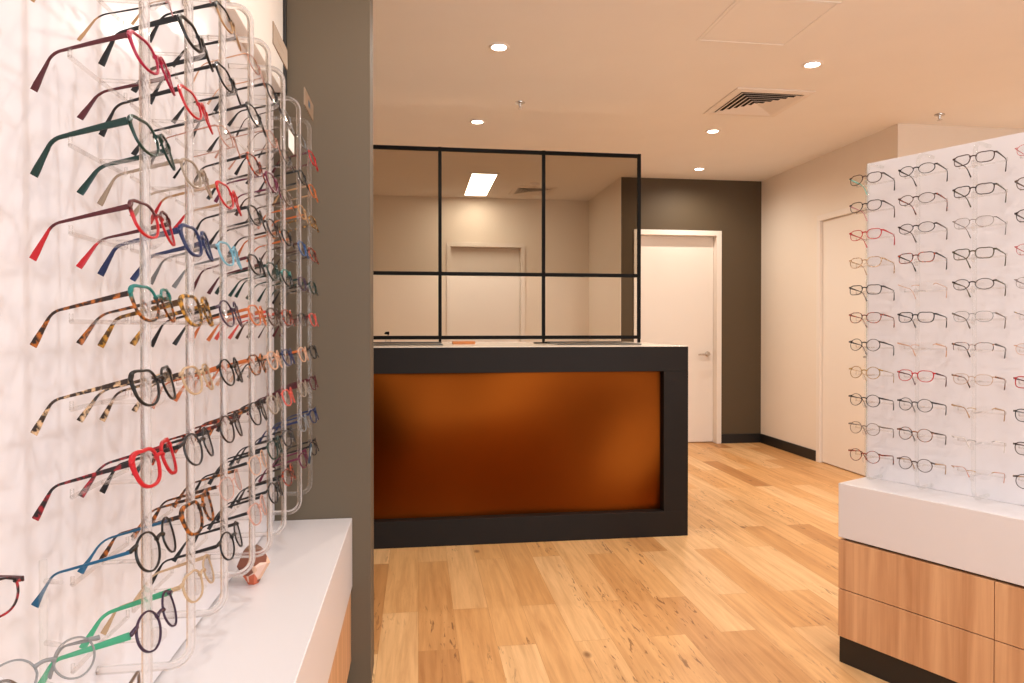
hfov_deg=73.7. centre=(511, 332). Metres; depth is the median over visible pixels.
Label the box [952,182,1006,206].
eyeglasses
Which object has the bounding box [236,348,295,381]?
eyeglasses
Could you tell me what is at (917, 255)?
eyeglasses
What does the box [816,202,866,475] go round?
door
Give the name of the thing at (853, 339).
eyeglasses
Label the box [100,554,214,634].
eyeglasses
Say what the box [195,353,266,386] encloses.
eyeglasses
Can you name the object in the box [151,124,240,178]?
eyeglasses
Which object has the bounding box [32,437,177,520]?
eyeglasses
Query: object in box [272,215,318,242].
eyeglasses
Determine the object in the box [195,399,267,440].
eyeglasses
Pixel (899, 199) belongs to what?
eyeglasses
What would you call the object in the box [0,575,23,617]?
eyeglasses
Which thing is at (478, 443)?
reception desk
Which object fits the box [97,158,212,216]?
eyeglasses
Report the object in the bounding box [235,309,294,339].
eyeglasses
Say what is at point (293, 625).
display cabinet
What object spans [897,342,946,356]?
eyeglasses
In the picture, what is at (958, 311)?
eyeglasses
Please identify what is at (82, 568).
eyeglasses
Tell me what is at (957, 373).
eyeglasses
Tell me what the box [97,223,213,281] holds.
eyeglasses
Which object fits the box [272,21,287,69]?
plate
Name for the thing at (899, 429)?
eyeglasses
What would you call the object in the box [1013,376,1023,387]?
eyeglasses
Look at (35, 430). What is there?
eyeglasses
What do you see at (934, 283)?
eyeglasses
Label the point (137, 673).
eyeglasses
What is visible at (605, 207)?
wall
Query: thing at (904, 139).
wall
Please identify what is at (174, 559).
eyeglasses
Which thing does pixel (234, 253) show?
eyeglasses
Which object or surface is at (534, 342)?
pen
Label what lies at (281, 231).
eyeglasses
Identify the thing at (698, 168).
recessed light
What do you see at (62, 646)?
eyeglasses
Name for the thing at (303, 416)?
eyeglasses
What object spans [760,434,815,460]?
baseboard
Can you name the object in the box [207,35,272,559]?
rail
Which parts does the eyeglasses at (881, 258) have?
frame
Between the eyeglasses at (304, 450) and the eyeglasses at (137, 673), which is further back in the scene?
the eyeglasses at (304, 450)
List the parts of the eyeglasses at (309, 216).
frame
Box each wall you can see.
[373,195,588,341]
[589,177,620,340]
[621,177,760,433]
[761,128,888,449]
[888,124,1023,158]
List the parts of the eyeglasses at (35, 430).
frame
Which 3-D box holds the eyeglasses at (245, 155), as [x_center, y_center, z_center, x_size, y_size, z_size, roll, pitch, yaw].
[-0.554,-0.307,1.346,0.123,0.076,0.133,0,0,-8]
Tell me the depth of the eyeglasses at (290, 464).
1.67 m
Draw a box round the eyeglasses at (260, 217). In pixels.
[194,204,266,245]
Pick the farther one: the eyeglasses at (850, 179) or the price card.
the eyeglasses at (850, 179)
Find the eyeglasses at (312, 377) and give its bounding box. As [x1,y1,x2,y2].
[272,375,318,400]
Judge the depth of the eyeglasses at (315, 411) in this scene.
2.08 m
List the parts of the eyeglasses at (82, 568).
frame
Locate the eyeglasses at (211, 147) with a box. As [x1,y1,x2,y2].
[194,101,266,152]
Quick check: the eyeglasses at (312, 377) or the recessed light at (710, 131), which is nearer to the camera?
the eyeglasses at (312, 377)
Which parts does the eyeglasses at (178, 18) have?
frame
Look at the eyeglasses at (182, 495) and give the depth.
1.12 m
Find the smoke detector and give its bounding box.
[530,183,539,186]
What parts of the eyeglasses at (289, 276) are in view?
frame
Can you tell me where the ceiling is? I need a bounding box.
[373,0,1023,200]
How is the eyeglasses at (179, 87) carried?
on the rail at (188, 4)
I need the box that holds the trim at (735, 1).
[696,0,840,45]
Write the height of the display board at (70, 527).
1.356 m
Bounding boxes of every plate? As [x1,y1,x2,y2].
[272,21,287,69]
[304,87,312,120]
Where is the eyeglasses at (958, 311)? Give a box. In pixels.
[952,311,1005,328]
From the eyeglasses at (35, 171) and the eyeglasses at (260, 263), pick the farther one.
the eyeglasses at (260, 263)
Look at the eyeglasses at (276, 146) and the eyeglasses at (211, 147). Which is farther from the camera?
the eyeglasses at (276, 146)
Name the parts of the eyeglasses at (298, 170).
frame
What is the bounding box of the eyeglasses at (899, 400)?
[897,397,946,414]
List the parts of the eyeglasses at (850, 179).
frame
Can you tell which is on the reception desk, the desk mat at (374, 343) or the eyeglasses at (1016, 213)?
the desk mat at (374, 343)
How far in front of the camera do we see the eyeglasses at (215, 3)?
1.11 m
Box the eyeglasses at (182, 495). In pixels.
[152,469,241,522]
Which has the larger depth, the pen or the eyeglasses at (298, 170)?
the pen
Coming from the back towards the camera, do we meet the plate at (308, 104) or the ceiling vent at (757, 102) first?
the ceiling vent at (757, 102)
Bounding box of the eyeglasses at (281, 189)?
[234,188,294,220]
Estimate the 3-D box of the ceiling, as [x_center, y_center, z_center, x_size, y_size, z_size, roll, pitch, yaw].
[1.786,-1.558,2.959,7.850,0.100,10.600,0,0,-8]
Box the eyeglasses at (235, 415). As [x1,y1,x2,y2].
[152,411,242,464]
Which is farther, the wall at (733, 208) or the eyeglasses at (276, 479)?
the wall at (733, 208)
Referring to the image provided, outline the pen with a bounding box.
[534,342,550,343]
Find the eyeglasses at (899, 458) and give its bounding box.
[897,456,945,473]
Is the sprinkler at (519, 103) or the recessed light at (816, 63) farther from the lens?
the sprinkler at (519, 103)
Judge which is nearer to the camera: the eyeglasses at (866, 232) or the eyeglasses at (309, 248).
the eyeglasses at (309, 248)
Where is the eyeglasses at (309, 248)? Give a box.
[272,247,318,270]
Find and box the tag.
[308,439,311,463]
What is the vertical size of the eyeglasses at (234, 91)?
0.075 m
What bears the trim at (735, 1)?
attached to the ceiling
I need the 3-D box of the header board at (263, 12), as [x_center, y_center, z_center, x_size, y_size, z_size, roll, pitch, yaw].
[-0.556,-1.119,0.781,0.059,0.741,2.816,0,0,-8]
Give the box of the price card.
[288,129,293,153]
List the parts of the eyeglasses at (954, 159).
frame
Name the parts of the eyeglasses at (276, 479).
frame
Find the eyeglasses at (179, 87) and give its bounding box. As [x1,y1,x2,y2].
[99,84,213,155]
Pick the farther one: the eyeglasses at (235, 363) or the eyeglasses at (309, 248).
the eyeglasses at (309, 248)
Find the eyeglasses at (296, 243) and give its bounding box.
[257,241,308,267]
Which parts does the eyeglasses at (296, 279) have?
frame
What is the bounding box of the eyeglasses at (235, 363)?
[152,357,242,408]
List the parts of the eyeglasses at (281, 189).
frame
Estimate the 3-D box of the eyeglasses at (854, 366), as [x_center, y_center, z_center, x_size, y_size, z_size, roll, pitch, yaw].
[1.273,0.148,2.415,0.109,0.059,0.122,0,1,-34]
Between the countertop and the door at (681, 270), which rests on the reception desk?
the countertop
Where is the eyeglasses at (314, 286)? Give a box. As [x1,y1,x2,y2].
[272,281,318,304]
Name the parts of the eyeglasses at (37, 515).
frame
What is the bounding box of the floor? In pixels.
[372,442,888,682]
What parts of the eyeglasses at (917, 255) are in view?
frame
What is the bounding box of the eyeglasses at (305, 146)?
[258,134,308,159]
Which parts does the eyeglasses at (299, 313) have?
frame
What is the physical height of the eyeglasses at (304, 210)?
0.071 m
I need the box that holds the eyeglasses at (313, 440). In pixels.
[273,438,318,467]
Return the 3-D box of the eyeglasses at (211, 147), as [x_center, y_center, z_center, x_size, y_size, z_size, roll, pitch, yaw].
[-0.554,-0.402,1.345,0.123,0.077,0.133,0,0,-8]
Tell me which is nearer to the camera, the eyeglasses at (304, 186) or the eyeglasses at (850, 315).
the eyeglasses at (304, 186)
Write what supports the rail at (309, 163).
attached to the display board at (70, 527)
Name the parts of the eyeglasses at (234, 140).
frame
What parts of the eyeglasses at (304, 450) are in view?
frame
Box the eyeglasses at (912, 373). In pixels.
[897,369,946,386]
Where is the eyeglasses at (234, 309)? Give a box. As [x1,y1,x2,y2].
[151,300,242,347]
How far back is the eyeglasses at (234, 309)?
1.14 m
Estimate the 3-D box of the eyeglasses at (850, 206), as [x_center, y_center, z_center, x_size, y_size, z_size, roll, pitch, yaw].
[1.274,-0.431,2.411,0.110,0.056,0.123,0,1,-34]
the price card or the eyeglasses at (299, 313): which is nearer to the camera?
the price card
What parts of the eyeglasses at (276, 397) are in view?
frame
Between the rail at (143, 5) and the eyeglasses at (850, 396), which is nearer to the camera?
the rail at (143, 5)
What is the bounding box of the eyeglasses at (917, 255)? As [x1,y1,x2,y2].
[898,251,946,271]
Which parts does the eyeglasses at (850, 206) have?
frame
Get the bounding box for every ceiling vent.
[509,186,557,195]
[703,87,815,116]
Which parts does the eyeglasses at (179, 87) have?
frame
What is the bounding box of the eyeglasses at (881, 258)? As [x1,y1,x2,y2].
[849,256,894,274]
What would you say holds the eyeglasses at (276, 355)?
on the rail at (258, 41)
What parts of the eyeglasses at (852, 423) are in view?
frame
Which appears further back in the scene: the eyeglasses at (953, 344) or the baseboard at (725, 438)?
the baseboard at (725, 438)
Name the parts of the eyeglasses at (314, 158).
frame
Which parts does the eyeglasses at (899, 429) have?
frame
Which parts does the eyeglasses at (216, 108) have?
frame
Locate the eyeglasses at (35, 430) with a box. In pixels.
[30,365,175,435]
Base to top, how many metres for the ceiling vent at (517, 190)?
0.014 m
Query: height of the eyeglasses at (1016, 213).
0.056 m
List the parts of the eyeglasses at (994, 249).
frame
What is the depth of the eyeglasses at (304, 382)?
1.89 m
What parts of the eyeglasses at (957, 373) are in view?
frame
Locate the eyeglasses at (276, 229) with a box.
[215,218,281,253]
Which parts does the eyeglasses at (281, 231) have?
frame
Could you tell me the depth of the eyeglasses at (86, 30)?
0.88 m
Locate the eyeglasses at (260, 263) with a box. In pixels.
[194,254,266,293]
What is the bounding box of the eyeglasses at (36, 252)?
[29,199,175,268]
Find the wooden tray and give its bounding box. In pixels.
[452,341,474,343]
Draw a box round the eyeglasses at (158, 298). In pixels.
[30,284,175,347]
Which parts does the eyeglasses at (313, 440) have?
frame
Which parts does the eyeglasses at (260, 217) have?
frame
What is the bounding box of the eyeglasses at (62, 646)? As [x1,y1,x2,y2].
[0,635,99,682]
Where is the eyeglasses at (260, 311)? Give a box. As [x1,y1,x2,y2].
[195,305,266,341]
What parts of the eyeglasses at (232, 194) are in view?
frame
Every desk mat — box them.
[373,342,442,345]
[545,341,640,344]
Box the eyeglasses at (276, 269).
[215,262,281,296]
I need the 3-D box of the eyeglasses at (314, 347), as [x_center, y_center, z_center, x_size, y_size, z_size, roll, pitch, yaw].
[-0.654,0.076,2.079,0.123,0.075,0.133,0,0,-8]
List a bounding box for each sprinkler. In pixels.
[515,101,524,108]
[934,113,944,120]
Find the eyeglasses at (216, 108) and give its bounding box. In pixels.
[213,82,281,126]
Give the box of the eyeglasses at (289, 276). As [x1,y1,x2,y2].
[234,269,294,299]
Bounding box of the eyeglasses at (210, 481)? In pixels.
[195,449,266,494]
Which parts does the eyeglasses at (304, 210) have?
frame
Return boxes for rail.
[96,0,195,674]
[138,0,152,682]
[153,0,227,619]
[182,0,254,579]
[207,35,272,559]
[228,63,286,537]
[254,95,301,515]
[272,116,311,496]
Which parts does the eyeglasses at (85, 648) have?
frame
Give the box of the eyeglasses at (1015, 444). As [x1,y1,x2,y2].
[1013,442,1023,454]
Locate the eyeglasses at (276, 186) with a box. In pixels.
[214,171,281,209]
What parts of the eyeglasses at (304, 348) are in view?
frame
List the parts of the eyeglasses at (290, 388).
frame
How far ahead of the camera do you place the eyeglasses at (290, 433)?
1.67 m
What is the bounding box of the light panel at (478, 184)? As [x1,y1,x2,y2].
[463,172,498,195]
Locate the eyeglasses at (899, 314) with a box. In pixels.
[897,312,946,327]
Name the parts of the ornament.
lid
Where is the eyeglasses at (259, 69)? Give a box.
[194,53,265,104]
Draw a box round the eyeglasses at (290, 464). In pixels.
[236,463,295,502]
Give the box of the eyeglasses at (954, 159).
[953,150,1006,176]
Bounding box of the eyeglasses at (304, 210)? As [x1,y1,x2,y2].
[257,205,308,228]
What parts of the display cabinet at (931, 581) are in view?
drawer, drawer, drawer, drawer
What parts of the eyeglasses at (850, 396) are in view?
frame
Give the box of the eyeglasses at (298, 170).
[257,169,308,193]
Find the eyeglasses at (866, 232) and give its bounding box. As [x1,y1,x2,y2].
[849,228,894,247]
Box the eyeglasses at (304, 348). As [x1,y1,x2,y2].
[257,347,308,372]
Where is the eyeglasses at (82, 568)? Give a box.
[31,516,176,607]
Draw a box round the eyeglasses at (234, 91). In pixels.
[150,61,241,123]
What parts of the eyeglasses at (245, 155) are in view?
frame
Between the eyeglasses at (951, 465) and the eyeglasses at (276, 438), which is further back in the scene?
the eyeglasses at (951, 465)
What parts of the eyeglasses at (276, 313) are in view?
frame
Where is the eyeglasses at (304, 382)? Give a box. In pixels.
[261,380,308,405]
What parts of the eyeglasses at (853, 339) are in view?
frame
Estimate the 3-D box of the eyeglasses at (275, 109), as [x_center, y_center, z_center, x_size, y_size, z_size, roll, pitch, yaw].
[-0.598,-0.498,1.666,0.120,0.073,0.132,0,0,-8]
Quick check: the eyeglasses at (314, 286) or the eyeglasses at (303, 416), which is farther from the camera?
the eyeglasses at (314, 286)
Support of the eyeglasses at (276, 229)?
on the rail at (258, 41)
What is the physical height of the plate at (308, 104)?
0.050 m
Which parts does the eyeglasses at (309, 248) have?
frame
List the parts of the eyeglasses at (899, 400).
frame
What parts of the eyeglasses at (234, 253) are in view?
frame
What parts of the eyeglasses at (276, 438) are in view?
frame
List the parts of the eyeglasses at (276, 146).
frame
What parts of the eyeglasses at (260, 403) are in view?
frame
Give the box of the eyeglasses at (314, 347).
[274,345,318,370]
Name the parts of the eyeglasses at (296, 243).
frame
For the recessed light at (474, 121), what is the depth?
4.92 m
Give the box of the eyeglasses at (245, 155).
[194,152,266,199]
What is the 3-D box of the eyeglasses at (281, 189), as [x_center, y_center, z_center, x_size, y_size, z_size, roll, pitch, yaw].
[-0.600,-0.309,1.667,0.124,0.072,0.133,0,0,-8]
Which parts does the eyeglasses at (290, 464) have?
frame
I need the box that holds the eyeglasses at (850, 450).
[848,448,893,464]
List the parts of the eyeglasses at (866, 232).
frame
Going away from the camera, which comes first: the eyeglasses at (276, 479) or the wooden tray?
the eyeglasses at (276, 479)
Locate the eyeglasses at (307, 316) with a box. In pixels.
[272,313,318,336]
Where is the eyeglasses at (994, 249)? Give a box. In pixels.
[952,247,1005,267]
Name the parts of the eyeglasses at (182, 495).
frame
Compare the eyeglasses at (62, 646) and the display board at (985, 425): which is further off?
the display board at (985, 425)
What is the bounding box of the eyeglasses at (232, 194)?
[151,180,241,227]
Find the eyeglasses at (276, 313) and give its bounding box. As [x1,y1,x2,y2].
[214,307,281,339]
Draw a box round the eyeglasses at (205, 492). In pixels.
[98,488,214,562]
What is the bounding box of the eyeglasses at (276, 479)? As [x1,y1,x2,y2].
[216,476,282,520]
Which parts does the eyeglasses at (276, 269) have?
frame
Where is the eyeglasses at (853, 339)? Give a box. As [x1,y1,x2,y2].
[849,339,893,355]
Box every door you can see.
[446,242,524,341]
[634,229,721,443]
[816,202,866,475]
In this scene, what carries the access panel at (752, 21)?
attached to the ceiling
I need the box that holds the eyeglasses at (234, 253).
[151,241,241,288]
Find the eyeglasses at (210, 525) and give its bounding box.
[195,494,266,542]
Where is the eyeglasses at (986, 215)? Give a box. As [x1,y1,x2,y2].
[952,215,1005,237]
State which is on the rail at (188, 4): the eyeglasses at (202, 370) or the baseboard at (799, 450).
the eyeglasses at (202, 370)
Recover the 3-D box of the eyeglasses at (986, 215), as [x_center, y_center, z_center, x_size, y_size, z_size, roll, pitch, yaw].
[1.460,-0.329,2.130,0.108,0.054,0.122,0,1,-34]
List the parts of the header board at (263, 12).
edge trim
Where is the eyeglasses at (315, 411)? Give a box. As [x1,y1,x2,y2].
[273,407,318,435]
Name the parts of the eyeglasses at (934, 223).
frame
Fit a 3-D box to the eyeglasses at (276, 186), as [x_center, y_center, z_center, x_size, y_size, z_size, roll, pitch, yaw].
[-0.578,-0.311,1.507,0.124,0.073,0.133,0,0,-8]
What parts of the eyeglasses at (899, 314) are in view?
frame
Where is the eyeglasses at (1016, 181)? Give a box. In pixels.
[1014,177,1023,189]
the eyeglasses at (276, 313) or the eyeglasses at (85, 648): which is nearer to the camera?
the eyeglasses at (85, 648)
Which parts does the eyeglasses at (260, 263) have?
frame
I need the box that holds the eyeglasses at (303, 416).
[257,413,308,444]
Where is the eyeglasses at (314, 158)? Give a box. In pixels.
[272,150,317,179]
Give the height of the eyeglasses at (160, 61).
0.076 m
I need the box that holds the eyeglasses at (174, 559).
[152,521,242,584]
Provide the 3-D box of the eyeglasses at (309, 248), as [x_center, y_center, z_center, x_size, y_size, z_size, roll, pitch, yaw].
[-0.655,-0.216,2.076,0.124,0.075,0.133,0,0,-8]
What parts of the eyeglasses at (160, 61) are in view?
frame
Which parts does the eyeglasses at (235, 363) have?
frame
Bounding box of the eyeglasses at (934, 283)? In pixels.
[898,283,946,298]
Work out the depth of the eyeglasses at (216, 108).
1.50 m
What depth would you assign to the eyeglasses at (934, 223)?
2.25 m
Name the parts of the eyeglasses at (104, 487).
frame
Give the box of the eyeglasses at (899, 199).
[898,192,947,214]
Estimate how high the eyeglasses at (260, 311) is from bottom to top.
0.073 m
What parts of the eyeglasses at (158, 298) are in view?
frame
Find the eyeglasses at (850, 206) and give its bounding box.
[849,199,894,220]
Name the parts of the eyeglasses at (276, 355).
frame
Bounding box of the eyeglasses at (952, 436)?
[952,436,1004,451]
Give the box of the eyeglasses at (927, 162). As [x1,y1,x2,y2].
[898,162,947,185]
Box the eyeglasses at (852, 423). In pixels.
[848,421,893,437]
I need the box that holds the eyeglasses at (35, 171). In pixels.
[30,114,175,194]
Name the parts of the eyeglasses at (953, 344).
frame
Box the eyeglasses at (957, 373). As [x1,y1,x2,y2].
[952,373,1005,389]
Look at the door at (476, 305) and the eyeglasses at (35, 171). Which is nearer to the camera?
the eyeglasses at (35, 171)
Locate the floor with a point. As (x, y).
(749, 594)
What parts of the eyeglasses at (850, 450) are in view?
frame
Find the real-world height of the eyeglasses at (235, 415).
0.076 m
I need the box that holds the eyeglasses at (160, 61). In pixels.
[30,29,175,119]
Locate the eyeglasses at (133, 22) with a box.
[131,0,210,24]
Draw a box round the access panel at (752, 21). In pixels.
[701,0,834,43]
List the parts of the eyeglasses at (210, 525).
frame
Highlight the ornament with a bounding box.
[237,544,269,584]
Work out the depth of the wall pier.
2.21 m
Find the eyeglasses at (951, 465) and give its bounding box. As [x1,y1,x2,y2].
[951,465,1004,482]
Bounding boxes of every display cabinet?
[154,518,351,682]
[838,477,1023,682]
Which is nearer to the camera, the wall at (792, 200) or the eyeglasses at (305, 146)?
the eyeglasses at (305, 146)
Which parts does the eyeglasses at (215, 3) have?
frame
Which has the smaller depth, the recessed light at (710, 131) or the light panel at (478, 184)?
the recessed light at (710, 131)
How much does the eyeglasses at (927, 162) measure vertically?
0.053 m
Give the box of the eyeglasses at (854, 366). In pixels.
[849,366,893,382]
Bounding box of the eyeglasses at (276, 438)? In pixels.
[216,435,282,474]
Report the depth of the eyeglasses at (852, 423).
2.39 m
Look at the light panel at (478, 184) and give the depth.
7.03 m
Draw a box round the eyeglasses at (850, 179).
[849,171,894,194]
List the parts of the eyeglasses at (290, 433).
frame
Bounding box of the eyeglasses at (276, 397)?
[216,392,282,431]
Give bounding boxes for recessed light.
[470,119,484,123]
[489,42,509,51]
[693,167,705,170]
[705,129,720,133]
[802,60,822,68]
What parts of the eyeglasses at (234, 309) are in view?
frame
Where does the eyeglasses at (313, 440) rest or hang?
on the rail at (309, 163)
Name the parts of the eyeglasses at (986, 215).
frame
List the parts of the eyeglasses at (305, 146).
frame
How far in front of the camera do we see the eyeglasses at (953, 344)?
2.12 m
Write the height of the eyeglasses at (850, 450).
0.056 m
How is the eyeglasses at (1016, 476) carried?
on the rail
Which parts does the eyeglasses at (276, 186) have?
frame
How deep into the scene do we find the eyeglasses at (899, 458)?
2.25 m
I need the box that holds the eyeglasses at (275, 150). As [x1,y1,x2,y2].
[234,148,293,184]
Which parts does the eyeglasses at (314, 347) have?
frame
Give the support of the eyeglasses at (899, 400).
on the rail
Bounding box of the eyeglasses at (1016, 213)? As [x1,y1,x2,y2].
[1014,209,1023,221]
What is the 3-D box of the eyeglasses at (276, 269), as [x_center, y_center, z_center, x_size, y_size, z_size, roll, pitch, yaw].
[-0.577,-0.116,1.508,0.124,0.073,0.133,0,0,-8]
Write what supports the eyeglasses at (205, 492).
on the rail at (188, 4)
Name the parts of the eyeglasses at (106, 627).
frame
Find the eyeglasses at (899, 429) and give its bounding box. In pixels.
[897,427,945,444]
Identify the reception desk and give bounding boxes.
[374,342,687,548]
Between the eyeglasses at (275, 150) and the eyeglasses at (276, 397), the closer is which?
the eyeglasses at (276, 397)
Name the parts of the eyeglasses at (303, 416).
frame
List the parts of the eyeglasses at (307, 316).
frame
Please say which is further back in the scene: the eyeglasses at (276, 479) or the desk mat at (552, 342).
the desk mat at (552, 342)
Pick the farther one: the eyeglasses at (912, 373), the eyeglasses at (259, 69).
the eyeglasses at (912, 373)
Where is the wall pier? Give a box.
[273,0,373,682]
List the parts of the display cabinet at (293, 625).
drawer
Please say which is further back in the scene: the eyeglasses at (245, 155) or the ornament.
the ornament
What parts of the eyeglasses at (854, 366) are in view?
frame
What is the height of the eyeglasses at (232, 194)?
0.074 m
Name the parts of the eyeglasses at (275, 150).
frame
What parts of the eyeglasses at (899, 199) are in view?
frame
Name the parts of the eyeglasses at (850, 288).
frame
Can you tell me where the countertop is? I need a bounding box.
[374,342,687,347]
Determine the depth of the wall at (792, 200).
6.31 m
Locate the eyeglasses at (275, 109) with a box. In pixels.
[236,109,294,146]
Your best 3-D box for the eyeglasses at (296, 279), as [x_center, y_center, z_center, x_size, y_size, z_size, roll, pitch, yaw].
[-0.630,-0.117,1.892,0.124,0.072,0.133,0,0,-8]
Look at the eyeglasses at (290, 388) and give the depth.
1.67 m
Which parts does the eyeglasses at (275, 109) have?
frame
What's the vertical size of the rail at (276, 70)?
1.152 m
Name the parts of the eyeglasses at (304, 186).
frame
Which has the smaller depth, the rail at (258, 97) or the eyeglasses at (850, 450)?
the rail at (258, 97)
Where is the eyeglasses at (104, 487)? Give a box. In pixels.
[100,427,213,493]
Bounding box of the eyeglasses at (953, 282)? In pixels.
[952,278,1005,296]
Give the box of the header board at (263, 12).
[215,0,286,94]
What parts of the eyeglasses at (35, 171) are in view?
frame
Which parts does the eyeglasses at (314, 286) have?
frame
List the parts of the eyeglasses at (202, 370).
frame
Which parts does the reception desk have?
copper panel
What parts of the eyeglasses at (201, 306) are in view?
frame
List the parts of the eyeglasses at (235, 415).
frame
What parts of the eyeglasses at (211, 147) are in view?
frame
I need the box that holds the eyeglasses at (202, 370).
[99,363,213,421]
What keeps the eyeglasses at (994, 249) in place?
on the rail
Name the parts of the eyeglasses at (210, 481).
frame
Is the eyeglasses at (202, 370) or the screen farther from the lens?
the screen
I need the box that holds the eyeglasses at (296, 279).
[257,277,308,301]
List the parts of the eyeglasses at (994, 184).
frame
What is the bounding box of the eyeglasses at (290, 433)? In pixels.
[236,426,295,463]
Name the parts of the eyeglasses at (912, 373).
frame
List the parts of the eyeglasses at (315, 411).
frame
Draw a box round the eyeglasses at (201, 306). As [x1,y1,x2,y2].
[98,294,213,347]
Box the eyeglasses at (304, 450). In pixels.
[258,448,308,481]
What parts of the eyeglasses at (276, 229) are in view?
frame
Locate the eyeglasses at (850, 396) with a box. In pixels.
[849,393,893,409]
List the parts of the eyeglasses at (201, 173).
frame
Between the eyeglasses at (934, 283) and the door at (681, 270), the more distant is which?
the door at (681, 270)
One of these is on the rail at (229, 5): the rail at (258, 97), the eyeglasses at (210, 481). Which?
the eyeglasses at (210, 481)
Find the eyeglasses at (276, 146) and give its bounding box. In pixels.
[214,130,280,169]
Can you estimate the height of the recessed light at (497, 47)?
0.007 m
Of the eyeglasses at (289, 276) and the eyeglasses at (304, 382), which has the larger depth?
the eyeglasses at (304, 382)
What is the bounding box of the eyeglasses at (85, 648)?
[38,588,176,682]
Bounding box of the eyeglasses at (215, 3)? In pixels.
[150,0,241,67]
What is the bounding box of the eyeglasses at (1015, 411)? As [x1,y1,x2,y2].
[1013,409,1023,421]
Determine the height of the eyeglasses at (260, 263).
0.075 m
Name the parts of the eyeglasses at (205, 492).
frame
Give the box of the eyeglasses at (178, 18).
[98,13,213,92]
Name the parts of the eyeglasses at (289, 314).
frame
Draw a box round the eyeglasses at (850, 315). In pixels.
[849,312,894,327]
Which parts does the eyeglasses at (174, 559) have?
frame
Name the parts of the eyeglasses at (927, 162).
frame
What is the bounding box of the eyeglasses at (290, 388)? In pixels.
[236,387,294,420]
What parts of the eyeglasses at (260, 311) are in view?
frame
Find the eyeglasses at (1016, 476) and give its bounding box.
[1013,474,1023,488]
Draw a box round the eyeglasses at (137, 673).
[0,671,140,682]
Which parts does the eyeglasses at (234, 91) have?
frame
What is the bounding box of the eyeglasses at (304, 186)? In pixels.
[272,184,317,206]
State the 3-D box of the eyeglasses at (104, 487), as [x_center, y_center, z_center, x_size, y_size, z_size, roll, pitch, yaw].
[-0.504,0.180,0.984,0.124,0.077,0.133,0,0,-8]
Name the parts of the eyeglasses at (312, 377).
frame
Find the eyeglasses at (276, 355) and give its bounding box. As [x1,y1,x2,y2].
[215,350,282,385]
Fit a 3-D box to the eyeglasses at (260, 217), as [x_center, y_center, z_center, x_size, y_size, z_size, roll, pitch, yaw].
[-0.554,-0.209,1.346,0.123,0.074,0.133,0,0,-8]
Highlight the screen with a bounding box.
[373,145,640,342]
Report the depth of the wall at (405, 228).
7.83 m
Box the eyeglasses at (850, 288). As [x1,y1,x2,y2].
[849,284,894,301]
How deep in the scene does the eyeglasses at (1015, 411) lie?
2.01 m
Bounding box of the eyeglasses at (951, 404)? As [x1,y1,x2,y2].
[951,404,1004,421]
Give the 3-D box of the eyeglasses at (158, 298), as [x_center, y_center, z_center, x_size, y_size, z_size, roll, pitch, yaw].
[-0.483,-0.019,0.822,0.124,0.072,0.133,0,0,-8]
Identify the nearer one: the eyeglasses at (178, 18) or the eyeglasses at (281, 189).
the eyeglasses at (178, 18)
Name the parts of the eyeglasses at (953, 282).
frame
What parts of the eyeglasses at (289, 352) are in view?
frame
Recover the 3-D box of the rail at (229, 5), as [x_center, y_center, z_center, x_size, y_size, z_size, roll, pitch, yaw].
[-0.569,-0.082,1.345,0.112,1.134,0.112,0,1,38]
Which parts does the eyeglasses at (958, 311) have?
frame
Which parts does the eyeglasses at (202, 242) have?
frame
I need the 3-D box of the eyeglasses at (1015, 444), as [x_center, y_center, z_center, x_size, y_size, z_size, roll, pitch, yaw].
[1.553,0.349,1.996,0.110,0.057,0.123,0,1,-34]
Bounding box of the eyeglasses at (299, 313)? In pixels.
[258,313,307,337]
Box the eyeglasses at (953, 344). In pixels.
[952,342,1005,358]
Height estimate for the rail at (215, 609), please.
1.129 m
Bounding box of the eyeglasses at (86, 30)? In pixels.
[30,0,172,40]
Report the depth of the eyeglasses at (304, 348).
1.87 m
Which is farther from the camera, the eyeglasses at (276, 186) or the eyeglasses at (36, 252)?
the eyeglasses at (276, 186)
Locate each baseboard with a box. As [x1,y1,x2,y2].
[721,433,760,442]
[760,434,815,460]
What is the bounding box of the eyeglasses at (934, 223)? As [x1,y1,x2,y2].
[898,221,947,242]
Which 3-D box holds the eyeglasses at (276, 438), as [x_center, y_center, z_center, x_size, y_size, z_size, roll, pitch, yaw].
[-0.577,0.271,1.512,0.124,0.072,0.133,0,0,-8]
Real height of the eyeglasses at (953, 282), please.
0.054 m
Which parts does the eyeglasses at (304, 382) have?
frame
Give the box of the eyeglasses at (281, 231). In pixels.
[236,229,294,261]
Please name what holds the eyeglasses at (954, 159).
on the rail
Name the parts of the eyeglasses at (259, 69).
frame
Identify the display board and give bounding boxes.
[0,0,273,682]
[866,132,1023,505]
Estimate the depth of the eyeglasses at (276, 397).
1.51 m
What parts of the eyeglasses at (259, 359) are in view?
frame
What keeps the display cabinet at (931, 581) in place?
on the floor
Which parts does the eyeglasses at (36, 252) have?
frame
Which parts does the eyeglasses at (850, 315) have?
frame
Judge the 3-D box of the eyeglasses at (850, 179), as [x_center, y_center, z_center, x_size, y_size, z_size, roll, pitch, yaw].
[1.273,-0.526,2.410,0.110,0.057,0.123,0,1,-34]
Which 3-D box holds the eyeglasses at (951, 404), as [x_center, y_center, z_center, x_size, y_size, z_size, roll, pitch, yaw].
[1.461,0.251,2.135,0.108,0.052,0.123,0,1,-34]
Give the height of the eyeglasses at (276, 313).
0.071 m

